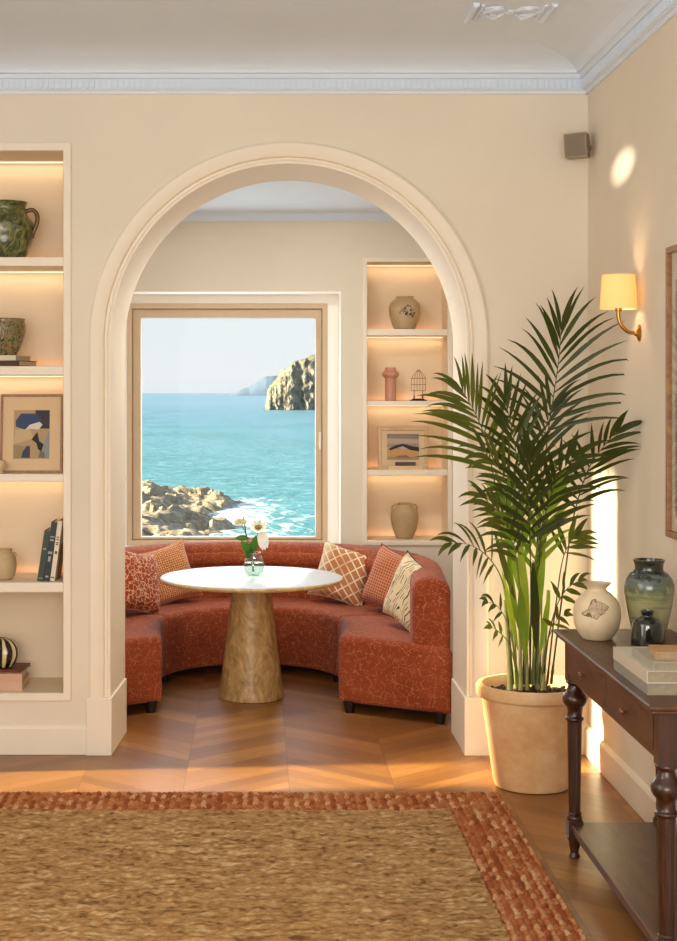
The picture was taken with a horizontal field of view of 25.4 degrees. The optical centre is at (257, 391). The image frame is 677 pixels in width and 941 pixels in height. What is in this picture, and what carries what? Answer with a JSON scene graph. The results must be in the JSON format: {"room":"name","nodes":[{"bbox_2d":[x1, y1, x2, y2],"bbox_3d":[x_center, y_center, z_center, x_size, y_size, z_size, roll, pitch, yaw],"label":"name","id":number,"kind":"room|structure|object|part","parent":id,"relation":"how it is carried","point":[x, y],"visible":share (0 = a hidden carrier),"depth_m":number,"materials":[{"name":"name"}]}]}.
{"room":"traditional dwelling","nodes":[
{"label":"traditional dwelling","id":0,"kind":"room"},
{"bbox_2d":[0,0,533,33],"bbox_3d":[-0.248,-1.630,2.518,3.904,0.200,8.637,0,0,0],"label":"ceiling","id":1,"kind":"structure","parent":0,"point":[16,16],"depth_m":6.14,"materials":[{"name":"paint"}]},
{"bbox_2d":[464,3,558,23],"bbox_3d":[1.015,-1.527,6.035,0.336,0.027,0.270,0,0,0],"label":"ornament","id":2,"kind":"object","parent":1,"relation":"attached to","point":[484,14],"visible":1,"depth_m":6.01,"materials":[{"name":"paint"}]},
{"bbox_2d":[192,181,385,212],"bbox_3d":[0.050,-1.227,8.390,3.100,0.200,2.220,0,0,0],"label":"ceiling","id":3,"kind":"structure","parent":0,"point":[276,196],"depth_m":8.87,"materials":[{"name":"paint"}]},
{"bbox_2d":[134,222,452,652],"bbox_3d":[0.050,0.150,9.700,3.300,3.000,0.400,0,0,0],"label":"wall","id":4,"kind":"structure","parent":0,"point":[194,256],"depth_m":9.50,"materials":[{"name":"beige paint"}]},
{"bbox_2d":[127,303,327,545],"bbox_3d":[-0.200,0.211,9.779,1.302,1.571,0.142,0,0,0],"label":"window","id":5,"kind":"structure","parent":4,"relation":"in","point":[137,312],"depth_m":9.75,"materials":[{"name":"paint"}]},
{"bbox_3d":[0.403,0.315,9.729,0.018,0.110,0.042,0,0,0],"label":"handle","id":6,"kind":"part","parent":5,"relation":"part of","materials":[{"name":"beige metal"}]},
{"bbox_2d":[125,291,340,546],"bbox_3d":[-0.202,0.207,9.694,1.456,1.686,0.393,0,0,0],"label":"trim","id":7,"kind":"structure","parent":4,"relation":"attached to","point":[332,298],"depth_m":9.75,"materials":[{"name":"paint"}]},
{"bbox_2d":[181,213,396,221],"bbox_3d":[0.050,-1.102,9.480,3.100,0.050,0.040,0,0,0],"label":"trim","id":8,"kind":"structure","parent":4,"relation":"attached to","point":[193,217],"depth_m":9.47,"materials":[{"name":"paint"}]},
{"bbox_2d":[362,257,451,544],"bbox_3d":[0.945,0.059,9.647,0.570,1.824,0.322,0,0,0],"label":"bookcase","id":9,"kind":"object","parent":4,"relation":"attached to","point":[426,348],"visible":0.73,"depth_m":9.80,"materials":[{"name":"paint"}]},
{"bbox_2d":[382,367,398,400],"bbox_3d":[0.852,-0.051,9.640,0.110,0.215,0.097,0,0,0],"label":"vase","id":10,"kind":"object","parent":9,"relation":"on","point":[390,374],"visible":1,"depth_m":9.61,"materials":[{"name":"pink ceramic"}]},
{"bbox_2d":[378,427,427,468],"bbox_3d":[0.932,0.360,9.641,0.321,0.270,0.041,0,0,0],"label":"framed picture","id":11,"kind":"object","parent":9,"relation":"on","point":[395,444],"visible":0.98,"depth_m":9.64},
{"bbox_2d":[387,434,418,459],"bbox_3d":[0.932,0.352,9.640,0.206,0.167,0.017,0,0,0],"label":"print","id":12,"kind":"object","parent":11,"relation":"attached to","point":[399,446],"depth_m":9.64},
{"bbox_2d":[389,296,419,328],"bbox_3d":[0.942,-0.506,9.640,0.201,0.214,0.201,0,0,0],"label":"vase","id":13,"kind":"object","parent":9,"relation":"on","point":[404,311],"visible":0.94,"depth_m":9.57,"materials":[{"name":"ceramic"}]},
{"bbox_2d":[391,502,417,538],"bbox_3d":[0.942,0.827,9.640,0.178,0.228,0.178,0,0,0],"label":"amphora","id":14,"kind":"object","parent":9,"relation":"on","point":[404,517],"visible":1,"depth_m":9.58,"materials":[{"name":"beige ceramic"}]},
{"bbox_2d":[388,466,422,469],"bbox_3d":[0.940,0.482,9.565,0.217,0.024,0.050,0,0,0],"label":"book","id":15,"kind":"object","parent":9,"relation":"on","point":[390,467],"visible":1,"depth_m":9.54,"materials":[{"name":"beige paper"}]},
{"bbox_2d":[395,462,415,465],"bbox_3d":[0.940,0.458,9.566,0.130,0.022,0.037,0,0,0],"label":"box","id":16,"kind":"object","parent":15,"relation":"on","point":[396,463],"visible":1,"depth_m":9.55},
{"bbox_3d":[0.945,0.511,9.651,0.510,0.035,0.298,0,0,0],"label":"shelf","id":17,"kind":"part","parent":9,"relation":"part of","materials":[{"name":"paint"}]},
{"bbox_3d":[0.945,0.071,9.651,0.510,0.028,0.298,0,0,0],"label":"shelf","id":18,"kind":"part","parent":9,"relation":"part of","materials":[{"name":"paint"}]},
{"bbox_3d":[0.945,-0.378,9.651,0.510,0.041,0.298,0,0,0],"label":"shelf","id":19,"kind":"part","parent":9,"relation":"part of","materials":[{"name":"paint"}]},
{"bbox_2d":[410,370,426,400],"bbox_3d":[1.030,-0.043,9.640,0.102,0.201,0.060,0,0,0],"label":"birdcage","id":20,"kind":"object","parent":9,"relation":"on","point":[422,399],"visible":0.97,"depth_m":9.63,"materials":[{"name":"black metal"}]},
{"bbox_2d":[0,94,587,723],"bbox_3d":[-0.248,-0.050,7.059,3.904,3.400,0.443,0,0,0],"label":"wall","id":21,"kind":"structure","parent":0,"point":[496,166],"depth_m":6.84,"materials":[{"name":"beige paint"}]},
{"bbox_2d":[0,143,70,700],"bbox_3d":[-1.218,0.136,7.019,0.736,2.541,0.392,0,0,0],"label":"bookcase","id":22,"kind":"object","parent":21,"relation":"attached to","point":[35,288],"visible":0.57,"depth_m":7.21,"materials":[{"name":"paint"}]},
{"bbox_2d":[0,460,7,473],"bbox_3d":[-1.178,0.344,6.875,0.049,0.060,0.049,0,0,45],"label":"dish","id":23,"kind":"object","parent":22,"relation":"on","point":[3,463],"visible":1,"depth_m":6.86,"materials":[{"name":"beige ceramic"}]},
{"bbox_2d":[0,548,16,579],"bbox_3d":[-1.191,0.798,6.960,0.148,0.140,0.144,0,0,0],"label":"jar","id":24,"kind":"object","parent":22,"relation":"on","point":[8,563],"visible":1,"depth_m":6.91,"materials":[{"name":"beige ceramic"}]},
{"bbox_2d":[0,673,29,690],"bbox_3d":[-1.230,1.351,6.990,0.300,0.040,0.225,0,0,0],"label":"book","id":25,"kind":"object","parent":22,"relation":"on","point":[4,686],"visible":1,"depth_m":6.88,"materials":[{"name":"paper"}]},
{"bbox_2d":[0,668,27,681],"bbox_3d":[-1.235,1.311,6.985,0.308,0.038,0.235,0,0,0],"label":"book","id":26,"kind":"object","parent":25,"relation":"on","point":[4,676],"visible":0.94,"depth_m":6.88,"materials":[{"name":"beige paper"}]},
{"bbox_2d":[0,663,30,672],"bbox_3d":[-1.204,1.286,7.010,0.240,0.012,0.180,0,0,8],"label":"book","id":27,"kind":"object","parent":26,"relation":"on","point":[17,667],"visible":0.7,"depth_m":6.95,"materials":[{"name":"red paper"}]},
{"bbox_2d":[0,637,19,667],"bbox_3d":[-1.198,1.211,6.980,0.169,0.136,0.176,0,0,0],"label":"vase","id":28,"kind":"object","parent":27,"relation":"on","point":[9,649],"visible":1,"depth_m":6.93,"materials":[{"name":"ceramic"}]},
{"bbox_2d":[0,360,37,365],"bbox_3d":[-1.227,-0.131,6.980,0.340,0.025,0.220,0,0,14],"label":"book","id":29,"kind":"object","parent":22,"relation":"on","point":[2,363],"visible":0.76,"depth_m":6.85,"materials":[{"name":"brown paper"}]},
{"bbox_2d":[0,355,30,360],"bbox_3d":[-1.236,-0.156,6.975,0.310,0.024,0.200,0,0,12],"label":"book","id":30,"kind":"object","parent":29,"relation":"on","point":[2,357],"visible":0.95,"depth_m":6.86,"materials":[{"name":"beige paper"}]},
{"bbox_2d":[0,318,25,354],"bbox_3d":[-1.187,-0.254,6.971,0.212,0.173,0.221,0,0,0],"label":"bowl","id":31,"kind":"object","parent":30,"relation":"on","point":[12,330],"visible":0.88,"depth_m":6.90,"materials":[{"name":"ceramic"}]},
{"bbox_3d":[-1.195,-0.269,6.867,0.074,0.090,0.014,0,0,0],"label":"ring handle","id":32,"kind":"part","parent":31,"relation":"part of","materials":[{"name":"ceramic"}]},
{"bbox_2d":[0,200,39,256],"bbox_3d":[-1.174,-0.749,6.985,0.259,0.268,0.259,0,0,36],"label":"jug","id":33,"kind":"object","parent":22,"relation":"on","point":[17,229],"visible":0.92,"depth_m":6.89,"materials":[{"name":"green ceramic"}]},
{"bbox_3d":[-1.050,-0.785,6.985,0.068,0.145,0.021,0,0,0],"label":"handle","id":34,"kind":"part","parent":33,"relation":"part of","materials":[{"name":"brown ceramic"}]},
{"bbox_2d":[0,394,62,472],"bbox_3d":[-1.049,0.193,6.950,0.290,0.365,0.049,0,0,0],"label":"framed picture","id":35,"kind":"object","parent":22,"relation":"on","point":[31,425],"visible":0.91,"depth_m":6.95,"materials":[{"name":"beige paper"}]},
{"bbox_2d":[13,410,49,458],"bbox_3d":[-1.049,0.197,6.947,0.166,0.225,0.024,0,0,0],"label":"print","id":36,"kind":"object","parent":35,"relation":"attached to","point":[31,428],"depth_m":6.95},
{"bbox_3d":[-1.218,0.891,7.023,0.664,0.046,0.368,0,0,0],"label":"shelf","id":37,"kind":"part","parent":22,"relation":"part of","materials":[{"name":"paint"}]},
{"bbox_3d":[-1.218,0.391,7.023,0.664,0.034,0.368,0,0,0],"label":"shelf","id":38,"kind":"part","parent":22,"relation":"part of","materials":[{"name":"paint"}]},
{"bbox_3d":[-1.218,-0.098,7.023,0.664,0.041,0.368,0,0,0],"label":"shelf","id":39,"kind":"part","parent":22,"relation":"part of","materials":[{"name":"paint"}]},
{"bbox_3d":[-1.218,-0.595,7.023,0.664,0.041,0.368,0,0,0],"label":"shelf","id":40,"kind":"part","parent":22,"relation":"part of","materials":[{"name":"paint"}]},
{"bbox_2d":[37,527,49,580],"bbox_3d":[-0.983,0.752,6.960,0.061,0.233,0.171,0,0,0],"label":"book","id":41,"kind":"object","parent":22,"relation":"on","point":[45,543],"visible":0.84,"depth_m":6.88,"materials":[{"name":"paper"}]},
{"bbox_2d":[43,519,57,580],"bbox_3d":[-0.952,0.732,6.963,0.065,0.273,0.171,0,0,0],"label":"book","id":42,"kind":"object","parent":22,"relation":"on","point":[48,566],"visible":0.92,"depth_m":6.88,"materials":[{"name":"paper"}]},
{"bbox_2d":[50,518,62,580],"bbox_3d":[-0.926,0.730,6.966,0.056,0.277,0.171,0,0,0],"label":"book","id":43,"kind":"object","parent":22,"relation":"on","point":[59,532],"visible":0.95,"depth_m":6.88,"materials":[{"name":"paper"}]},
{"bbox_2d":[57,519,62,578],"bbox_3d":[-0.921,0.731,7.010,0.039,0.274,0.120,0,0,0],"label":"book","id":44,"kind":"object","parent":22,"relation":"on","point":[59,572],"visible":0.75,"depth_m":6.99,"materials":[{"name":"black paper"}]},
{"bbox_2d":[0,724,85,754],"bbox_3d":[-1.389,1.582,6.827,1.221,0.136,0.020,0,0,0],"label":"baseboard","id":45,"kind":"structure","parent":21,"relation":"attached to","point":[15,739],"depth_m":6.82,"materials":[{"name":"paint"}]},
{"bbox_2d":[86,678,126,755],"bbox_3d":[-0.709,1.519,7.042,0.117,0.262,0.484,0,0,3],"label":"trim","id":46,"kind":"structure","parent":21,"relation":"attached to","point":[106,717],"depth_m":6.80,"materials":[{"name":"paint"}]},
{"bbox_2d":[89,141,488,697],"bbox_3d":[0.139,0.123,6.824,1.822,2.529,0.030,0,0,0],"label":"trim","id":47,"kind":"structure","parent":21,"relation":"attached to","point":[364,168],"depth_m":6.81,"materials":[{"name":"paint"}]},
{"bbox_2d":[0,34,585,93],"bbox_3d":[-0.250,-1.458,6.625,3.508,0.204,0.425,0,0,0],"label":"trim","id":48,"kind":"structure","parent":21,"relation":"attached to","point":[29,63],"depth_m":6.75,"materials":[{"name":"paint"}]},
{"bbox_2d":[451,678,488,755],"bbox_3d":[0.994,1.519,7.042,0.113,0.262,0.477,0,0,0],"label":"trim","id":49,"kind":"structure","parent":21,"relation":"attached to","point":[468,727],"depth_m":6.80,"materials":[{"name":"paint"}]},
{"bbox_2d":[489,724,587,754],"bbox_3d":[1.277,1.582,6.827,0.454,0.136,0.020,0,0,0],"label":"baseboard","id":50,"kind":"structure","parent":21,"relation":"attached to","point":[584,726],"depth_m":6.82,"materials":[{"name":"paint"}]},
{"bbox_2d":[0,653,647,940],"bbox_3d":[-0.148,1.700,4.050,4.104,0.100,11.700,0,0,0],"label":"floor","id":51,"kind":"structure","parent":0,"point":[305,740],"depth_m":6.70,"materials":[{"name":"brown wood"}]},
{"bbox_2d":[160,566,342,702],"bbox_3d":[-0.035,1.324,8.120,0.992,0.652,0.992,0,0,0],"label":"pedestal table","id":52,"kind":"object","parent":51,"relation":"on","point":[251,670],"visible":1,"depth_m":8.00,"materials":[{"name":"brown wood"}]},
{"bbox_3d":[-0.022,0.935,8.170,0.114,0.125,0.114,0,0,0],"label":"glass bud vase","id":53,"kind":"object","parent":52,"relation":"on","visible":0},
{"bbox_2d":[234,518,252,571],"bbox_3d":[-0.080,0.833,8.164,0.110,0.291,0.016,0,0,0],"label":"flower","id":54,"kind":"object","parent":53,"relation":"in","point":[238,521],"visible":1,"depth_m":8.16,"materials":[{"name":"white plant"}]},
{"bbox_2d":[235,517,257,570],"bbox_3d":[-0.062,0.830,8.156,0.127,0.298,0.035,0,0,0],"label":"stem","id":55,"kind":"object","parent":53,"relation":"in","point":[248,548],"visible":1,"depth_m":8.15,"materials":[{"name":"green plant"}]},
{"bbox_3d":[-0.050,0.830,8.170,0.062,0.298,0.008,0,0,0],"label":"stem","id":56,"kind":"part","parent":55,"relation":"part of","materials":[{"name":"green plant"}]},
{"bbox_2d":[250,520,268,571],"bbox_3d":[0.007,0.837,8.157,0.103,0.283,0.074,0,0,0],"label":"flower","id":57,"kind":"object","parent":53,"relation":"in","point":[259,527],"visible":1,"depth_m":8.14,"materials":[{"name":"beige plant"}]},
{"bbox_2d":[125,541,451,723],"bbox_3d":[-0.040,1.288,8.412,2.120,0.725,2.013,0,0,0],"label":"curved sofa","id":58,"kind":"object","parent":51,"relation":"on","point":[374,660],"visible":0.58,"depth_m":8.19,"materials":[{"name":"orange fabric"}]},
{"bbox_2d":[125,551,159,612],"bbox_3d":[-0.700,1.075,8.500,0.196,0.441,0.470,0,0,37],"label":"cushion","id":59,"kind":"object","parent":58,"relation":"on","point":[141,571],"visible":0.59,"depth_m":8.45,"materials":[{"name":"red fabric"}]},
{"bbox_3d":[-0.799,1.428,8.033,0.602,0.340,1.253,0,0,0],"label":"seat","id":60,"kind":"part","parent":58,"relation":"part of","materials":[{"name":"orange fabric"}]},
{"bbox_3d":[-0.552,1.620,7.727,0.064,0.060,0.063,0,0,0],"label":"leg","id":61,"kind":"part","parent":58,"relation":"part of","materials":[{"name":"brown wood"}]},
{"bbox_3d":[-0.533,1.620,8.549,0.064,0.060,0.063,0,0,0],"label":"leg","id":62,"kind":"part","parent":58,"relation":"part of","materials":[{"name":"brown wood"}]},
{"bbox_2d":[139,537,202,604],"bbox_3d":[-0.544,1.088,8.929,0.435,0.423,0.191,0,0,-30],"label":"cushion","id":63,"kind":"object","parent":58,"relation":"on","point":[172,557],"visible":0.55,"depth_m":8.89,"materials":[{"name":"orange fabric"}]},
{"bbox_3d":[-0.025,1.428,8.920,2.002,0.340,0.998,0,0,0],"label":"seat","id":64,"kind":"part","parent":58,"relation":"part of","materials":[{"name":"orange fabric"}]},
{"bbox_3d":[-0.025,1.137,8.971,1.992,0.425,0.884,0,0,0],"label":"backrest","id":65,"kind":"part","parent":58,"relation":"part of","materials":[{"name":"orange fabric"}]},
{"bbox_3d":[0.453,1.620,8.549,0.064,0.060,0.063,0,0,0],"label":"leg","id":66,"kind":"part","parent":58,"relation":"part of","materials":[{"name":"brown wood"}]},
{"bbox_2d":[307,540,366,605],"bbox_3d":[0.505,1.088,8.930,0.426,0.402,0.184,0,0,28],"label":"cushion","id":67,"kind":"object","parent":58,"relation":"on","point":[350,565],"visible":0.76,"depth_m":8.86,"materials":[{"name":"orange fabric"}]},
{"bbox_3d":[0.472,1.620,7.727,0.064,0.060,0.063,0,0,0],"label":"leg","id":68,"kind":"part","parent":58,"relation":"part of","materials":[{"name":"brown wood"}]},
{"bbox_2d":[360,543,403,606],"bbox_3d":[0.774,1.078,8.519,0.205,0.414,0.443,0,0,-45],"label":"cushion","id":69,"kind":"object","parent":58,"relation":"on","point":[385,565],"visible":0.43,"depth_m":8.51,"materials":[{"name":"fabric"}]},
{"bbox_3d":[0.719,1.428,7.986,0.602,0.340,1.160,0,0,0],"label":"seat","id":70,"kind":"part","parent":58,"relation":"part of","materials":[{"name":"orange fabric"}]},
{"bbox_2d":[382,550,422,631],"bbox_3d":[0.816,1.075,7.970,0.192,0.443,0.431,0,0,-22],"label":"cushion","id":71,"kind":"object","parent":58,"relation":"on","point":[396,605],"visible":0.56,"depth_m":7.95,"materials":[{"name":"fabric"}]},
{"bbox_3d":[0.897,1.137,7.998,0.217,0.425,1.136,0,0,2],"label":"backrest","id":72,"kind":"part","parent":58,"relation":"part of","materials":[{"name":"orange fabric"}]},
{"bbox_3d":[0.907,1.620,7.470,0.064,0.060,0.063,0,0,0],"label":"leg","id":73,"kind":"part","parent":58,"relation":"part of","materials":[{"name":"brown wood"}]},
{"bbox_2d":[0,791,587,940],"bbox_3d":[-0.407,1.633,4.567,2.785,0.033,3.135,0,0,0],"label":"woven rug","id":74,"kind":"object","parent":51,"relation":"on","point":[75,866],"visible":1,"depth_m":5.11,"materials":[{"name":"wicker"}]},
{"bbox_2d":[412,287,642,793],"bbox_3d":[1.019,0.613,6.133,0.940,2.074,0.762,0,0,-9],"label":"potted palm","id":75,"kind":"object","parent":51,"relation":"on","point":[525,712],"visible":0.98,"depth_m":6.08,"materials":[{"name":"plant"}]},
{"bbox_2d":[476,673,588,793],"bbox_3d":[1.153,1.435,6.300,0.472,0.430,0.472,0,0,0],"label":"pot","id":76,"kind":"object","parent":75,"relation":"attached to","point":[526,723],"depth_m":6.14,"materials":[{"name":"ceramic"}]},
{"bbox_2d":[554,629,676,940],"bbox_3d":[1.271,1.250,4.723,0.422,0.800,1.325,0,0,0],"label":"console table","id":77,"kind":"object","parent":51,"relation":"on","point":[637,860],"visible":0.95,"depth_m":4.72,"materials":[{"name":"brown wood"}]},
{"bbox_3d":[1.123,1.264,5.322,0.086,0.773,0.086,0,0,0],"label":"leg","id":78,"kind":"part","parent":77,"relation":"part of","materials":[{"name":"brown wood"}]},
{"bbox_3d":[1.081,0.945,5.006,0.023,0.022,0.022,0,0,0],"label":"knob","id":79,"kind":"part","parent":77,"relation":"part of","materials":[{"name":"brown wood"}]},
{"bbox_3d":[1.095,0.943,5.006,0.007,0.105,0.552,0,0,0],"label":"drawer","id":80,"kind":"part","parent":77,"relation":"part of","materials":[{"name":"brown wood"}]},
{"bbox_2d":[573,581,620,640],"bbox_3d":[1.168,0.753,5.170,0.162,0.194,0.162,0,0,0],"label":"round vase","id":81,"kind":"object","parent":77,"relation":"on","point":[596,612],"visible":1,"depth_m":5.11,"materials":[{"name":"beige ceramic"}]},
{"bbox_3d":[1.081,0.945,4.439,0.023,0.022,0.022,0,0,0],"label":"knob","id":82,"kind":"part","parent":77,"relation":"part of","materials":[{"name":"brown wood"}]},
{"bbox_2d":[572,822,676,940],"bbox_3d":[1.278,1.547,4.723,0.343,0.034,1.231,0,0,0],"label":"shelf","id":83,"kind":"object","parent":77,"relation":"attached to","point":[625,854],"depth_m":4.89,"materials":[{"name":"brown wood"}]},
{"bbox_3d":[1.095,0.943,4.439,0.007,0.105,0.552,0,0,0],"label":"drawer","id":84,"kind":"part","parent":77,"relation":"part of","materials":[{"name":"brown wood"}]},
{"bbox_2d":[614,659,676,694],"bbox_3d":[1.242,0.834,4.405,0.300,0.032,0.400,0,0,0],"label":"book","id":85,"kind":"object","parent":77,"relation":"on","point":[649,689],"visible":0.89,"depth_m":4.22,"materials":[{"name":"beige paper"}]},
{"bbox_2d":[613,647,676,683],"bbox_3d":[1.240,0.799,4.405,0.300,0.036,0.400,0,0,0],"label":"book","id":86,"kind":"object","parent":85,"relation":"on","point":[623,655],"visible":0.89,"depth_m":4.29,"materials":[{"name":"beige paper"}]},
{"bbox_2d":[632,648,676,670],"bbox_3d":[1.243,0.769,4.320,0.270,0.024,0.240,0,0,0],"label":"book","id":87,"kind":"object","parent":86,"relation":"on","point":[643,655],"visible":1,"depth_m":4.24,"materials":[{"name":"beige paper"}]},
{"bbox_2d":[648,645,676,659],"bbox_3d":[1.256,0.747,4.297,0.250,0.020,0.130,0,0,6],"label":"book","id":88,"kind":"object","parent":87,"relation":"on","point":[668,652],"visible":1,"depth_m":4.27,"materials":[{"name":"orange paper"}]},
{"bbox_2d":[631,609,663,646],"bbox_3d":[1.310,0.792,5.045,0.108,0.117,0.108,0,0,0],"label":"bottle","id":89,"kind":"object","parent":77,"relation":"on","point":[647,630],"visible":0.94,"depth_m":5.01,"materials":[{"name":"black glass"}]},
{"bbox_2d":[624,558,674,637],"bbox_3d":[1.355,0.715,5.200,0.171,0.270,0.171,0,0,0],"label":"jar","id":90,"kind":"object","parent":77,"relation":"on","point":[648,586],"visible":0.84,"depth_m":5.14,"materials":[{"name":"green ceramic"}]},
{"bbox_3d":[1.434,1.264,5.322,0.086,0.773,0.086,0,0,0],"label":"leg","id":91,"kind":"part","parent":77,"relation":"part of","materials":[{"name":"brown wood"}]},
{"bbox_3d":[1.123,1.264,4.123,0.086,0.773,0.086,0,0,0],"label":"leg","id":92,"kind":"part","parent":77,"relation":"part of","materials":[{"name":"brown wood"}]},
{"bbox_2d":[588,15,676,810],"bbox_3d":[1.604,0.060,2.619,0.200,3.180,8.437,0,0,0],"label":"wall","id":93,"kind":"structure","parent":0,"point":[632,112],"depth_m":6.03,"materials":[{"name":"beige paint"}]},
{"bbox_2d":[563,132,590,159],"bbox_3d":[1.437,-1.102,6.732,0.112,0.119,0.150,0,0,20],"label":"wall speaker","id":94,"kind":"object","parent":93,"relation":"attached to","point":[576,145],"visible":1,"depth_m":6.67,"materials":[{"name":"beige plastic"}]},
{"bbox_2d":[565,133,585,156],"bbox_3d":[1.410,-1.098,6.667,0.093,0.100,0.010,0,0,20],"label":"speaker grille","id":95,"kind":"object","parent":94,"relation":"attached to","point":[575,143],"depth_m":6.67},
{"bbox_2d":[511,0,676,93],"bbox_3d":[1.292,-1.458,2.619,0.425,0.204,8.437,0,0,0],"label":"trim","id":96,"kind":"structure","parent":93,"relation":"attached to","point":[596,36],"depth_m":6.10,"materials":[{"name":"paint"}]},
{"bbox_2d":[600,274,641,341],"bbox_3d":[1.425,-0.329,5.906,0.157,0.262,0.145,0,0,0],"label":"wall sconce","id":97,"kind":"object","parent":93,"relation":"attached to","point":[618,291],"visible":1,"depth_m":5.85,"materials":[{"name":"gold metal"}]},
{"bbox_3d":[1.419,-0.394,5.906,0.145,0.134,0.145,0,0,0],"label":"lamp shade","id":98,"kind":"part","parent":97,"relation":"part of","materials":[{"name":"fabric"}]},
{"bbox_3d":[1.452,-0.291,5.906,0.081,0.132,0.015,0,0,0],"label":"curved arm","id":99,"kind":"part","parent":97,"relation":"part of","materials":[{"name":"gold metal"}]},
{"bbox_3d":[1.492,-0.232,5.906,0.024,0.068,0.052,0,0,0],"label":"wall plate","id":100,"kind":"part","parent":97,"relation":"part of","materials":[{"name":"gold metal"}]},
{"bbox_2d":[585,725,676,833],"bbox_3d":[1.494,1.582,2.608,0.020,0.136,8.417,0,0,0],"label":"baseboard","id":101,"kind":"structure","parent":93,"relation":"attached to","point":[621,776],"depth_m":6.14,"materials":[{"name":"paint"}]},
{"bbox_2d":[666,244,676,539],"bbox_3d":[1.489,0.000,4.992,0.026,1.044,0.885,0,0,0],"label":"wall picture","id":102,"kind":"object","parent":93,"relation":"attached to","point":[671,252],"visible":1,"depth_m":5.41,"materials":[{"name":"brown wood"}]},
{"bbox_2d":[675,279,676,515],"bbox_3d":[1.494,0.020,4.992,0.002,0.844,0.745,0,0,0],"label":"print","id":103,"kind":"object","parent":102,"relation":"attached to","point":[675,279],"depth_m":5.36},
{"label":"outside","id":104,"kind":"structure","parent":0,"visible":0},
{"bbox_2d":[231,376,277,395],"bbox_3d":[99.000,-13.320,3200.000,322.000,49.267,400.000,0,0,0],"label":"headland","id":105,"kind":"structure","parent":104,"point":[260,388],"depth_m":3054.51,"materials":[{"name":"stone"}]},
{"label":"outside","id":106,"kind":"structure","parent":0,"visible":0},
{"bbox_2d":[142,393,314,535],"bbox_3d":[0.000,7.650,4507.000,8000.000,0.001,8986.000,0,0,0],"label":"sea","id":107,"kind":"structure","parent":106,"point":[260,458],"depth_m":186.60,"materials":[{"name":"liquid"}]},
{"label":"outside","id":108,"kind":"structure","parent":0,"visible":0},
{"bbox_2d":[264,354,314,409],"bbox_3d":[41.314,-8.359,697.982,78.676,37.564,129.835,0,0,0],"label":"cliff","id":109,"kind":"structure","parent":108,"point":[294,388],"depth_m":638.70,"materials":[{"name":"beige stone"}]},
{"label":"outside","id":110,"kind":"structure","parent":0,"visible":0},
{"bbox_2d":[142,480,243,535],"bbox_3d":[-11.755,7.916,90.000,28.884,5.027,64.000,0,0,0],"label":"rocks","id":111,"kind":"object","parent":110,"point":[180,510],"visible":0.25,"depth_m":84.39}
]}

